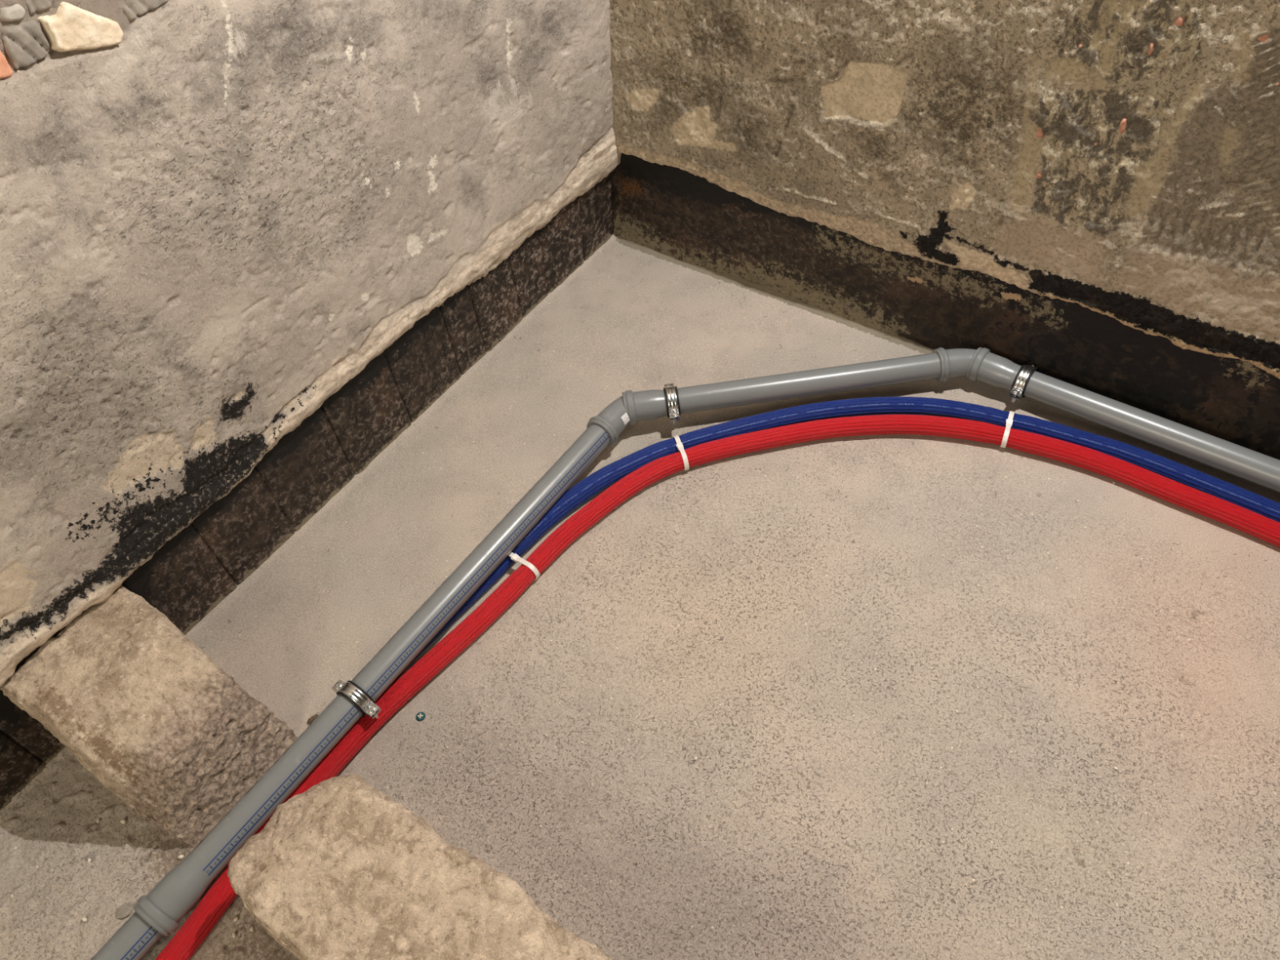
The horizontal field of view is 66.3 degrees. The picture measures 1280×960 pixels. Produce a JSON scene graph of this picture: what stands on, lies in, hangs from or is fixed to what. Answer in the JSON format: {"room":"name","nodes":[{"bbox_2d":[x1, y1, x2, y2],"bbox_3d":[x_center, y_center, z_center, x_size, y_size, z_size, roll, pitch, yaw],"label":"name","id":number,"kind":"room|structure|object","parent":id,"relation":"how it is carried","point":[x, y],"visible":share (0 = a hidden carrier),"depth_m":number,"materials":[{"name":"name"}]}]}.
{"room":"building under construction","nodes":[
{"label":"building under construction","id":0,"kind":"room"},
{"bbox_2d":[0,0,621,809],"bbox_3d":[-1.105,-0.223,0.415,0.244,2.719,3.700,26,58,25],"label":"wall","id":1,"kind":"structure","parent":0,"point":[246,246],"depth_m":1.50,"materials":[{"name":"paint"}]},
{"bbox_2d":[0,233,1279,959],"bbox_3d":[0.298,1.272,0.756,3.429,0.019,3.630,26,58,25],"label":"floor","id":2,"kind":"structure","parent":0,"point":[836,802],"depth_m":1.55,"materials":[{"name":"grey concrete"}]},
{"bbox_2d":[84,854,93,862],"bbox_3d":[-0.826,0.568,1.469,0.013,0.006,0.012,35,62,30],"label":"chip","id":3,"kind":"object","parent":2,"relation":"on","point":[88,856],"visible":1,"depth_m":1.47,"materials":[{"name":"beige stone"}]},
{"bbox_2d":[115,905,132,918],"bbox_3d":[-0.746,0.624,1.413,0.024,0.006,0.018,0,51,7],"label":"chip","id":4,"kind":"object","parent":2,"relation":"on","point":[123,911],"visible":1,"depth_m":1.41,"materials":[{"name":"beige stone"}]},
{"bbox_2d":[0,585,297,848],"bbox_3d":[-0.747,0.357,1.501,0.332,0.209,0.236,26,58,25],"label":"stone block","id":5,"kind":"object","parent":2,"relation":"on","point":[158,722],"visible":1,"depth_m":1.45,"materials":[{"name":"beige stone"}]},
{"bbox_2d":[177,854,184,858],"bbox_3d":[-0.683,0.560,1.457,0.008,0.006,0.006,-3,50,4],"label":"chip","id":6,"kind":"object","parent":2,"relation":"on","point":[180,856],"visible":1,"depth_m":1.46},
{"bbox_2d":[306,714,318,723],"bbox_3d":[-0.528,0.387,1.582,0.021,0.010,0.011,-30,54,-17],"label":"chip","id":7,"kind":"object","parent":2,"relation":"on","point":[310,720],"visible":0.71,"depth_m":1.58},
{"bbox_2d":[226,774,612,959],"bbox_3d":[0.019,0.732,1.107,1.317,0.200,0.224,26,58,25],"label":"stone block","id":8,"kind":"object","parent":2,"relation":"on","point":[340,869],"visible":1,"depth_m":1.21,"materials":[{"name":"beige stone"}]},
{"bbox_2d":[415,711,425,720],"bbox_3d":[-0.351,0.381,1.573,0.016,0.012,0.016,26,58,25],"label":"screw","id":9,"kind":"object","parent":2,"relation":"attached to","point":[420,716],"visible":1,"depth_m":1.57,"materials":[{"name":"teal metal"}]},
{"bbox_2d":[90,346,1279,959],"bbox_3d":[0.180,0.247,1.547,2.862,0.082,1.168,-15,51,-6],"label":"drain pipe","id":10,"kind":"object","parent":2,"relation":"on","point":[157,913],"visible":0.98,"depth_m":1.69,"materials":[{"name":"grey plastic"}]},
{"bbox_2d":[133,856,213,936],"bbox_3d":[-0.647,0.577,1.364,0.067,0.067,0.087,26,58,25],"label":"socket","id":11,"kind":"object","parent":10,"relation":"attached to","point":[158,913],"depth_m":1.34,"materials":[{"name":"grey plastic"}]},
{"bbox_2d":[331,679,381,719],"bbox_3d":[-0.444,0.353,1.548,0.090,0.091,0.025,26,58,25],"label":"clamp","id":12,"kind":"object","parent":10,"relation":"attached to","point":[348,689],"visible":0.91,"depth_m":1.51,"materials":[{"name":"metal"}]},
{"bbox_2d":[622,389,666,425],"bbox_3d":[0.011,-0.144,1.889,0.086,0.067,0.067,-8,50,0],"label":"socket","id":13,"kind":"object","parent":10,"relation":"attached to","point":[646,405],"depth_m":1.86,"materials":[{"name":"grey plastic"}]},
{"bbox_2d":[663,382,680,424],"bbox_3d":[0.063,-0.143,1.899,0.026,0.086,0.090,-8,50,0],"label":"clamp","id":14,"kind":"object","parent":10,"relation":"attached to","point":[671,393],"visible":0.96,"depth_m":1.86,"materials":[{"name":"metal"}]},
{"bbox_2d":[965,346,1017,389],"bbox_3d":[0.676,-0.211,1.875,0.081,0.067,0.067,26,58,25],"label":"socket","id":15,"kind":"object","parent":10,"relation":"attached to","point":[984,366],"depth_m":1.86,"materials":[{"name":"grey plastic"}]},
{"bbox_2d":[1008,364,1038,402],"bbox_3d":[0.725,-0.181,1.856,0.026,0.079,0.090,26,58,25],"label":"clamp","id":16,"kind":"object","parent":10,"relation":"attached to","point":[1023,376],"visible":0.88,"depth_m":1.83,"materials":[{"name":"metal"}]},
{"bbox_2d":[155,414,1279,959],"bbox_3d":[0.090,0.350,1.519,2.621,0.038,0.998,-17,51,-8],"label":"insulated pipe","id":17,"kind":"object","parent":2,"relation":"on","point":[189,937],"visible":0.9,"depth_m":1.71,"materials":[{"name":"red plastic"}]},
{"bbox_2d":[508,551,540,580],"bbox_3d":[-0.214,0.146,1.722,0.093,0.038,0.012,26,58,25],"label":"cable tie","id":18,"kind":"object","parent":17,"relation":"attached to","point":[515,557],"visible":0.58,"depth_m":1.70,"materials":[{"name":"white plastic"}]},
{"bbox_2d":[672,435,688,471],"bbox_3d":[0.077,-0.052,1.851,0.012,0.038,0.077,-15,51,-6],"label":"cable tie","id":19,"kind":"object","parent":17,"relation":"attached to","point":[679,445],"visible":0.91,"depth_m":1.83,"materials":[{"name":"white plastic"}]},
{"bbox_2d":[1000,410,1014,448],"bbox_3d":[0.680,-0.095,1.814,0.012,0.038,0.080,15,54,18],"label":"cable tie","id":20,"kind":"object","parent":17,"relation":"attached to","point":[1009,421],"visible":0.97,"depth_m":1.79,"materials":[{"name":"white plastic"}]},
{"bbox_2d":[408,396,1279,664],"bbox_3d":[0.080,0.320,1.546,2.696,0.038,0.993,-17,51,-7],"label":"insulated pipe","id":21,"kind":"object","parent":2,"relation":"on","point":[582,491],"visible":0.57,"depth_m":1.81,"materials":[{"name":"blue plastic"}]},
{"bbox_2d":[608,0,1279,459],"bbox_3d":[1.193,-0.762,0.579,3.420,2.713,0.034,26,58,25],"label":"wall","id":22,"kind":"structure","parent":0,"point":[1086,193],"depth_m":1.66,"materials":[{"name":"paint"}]}
]}

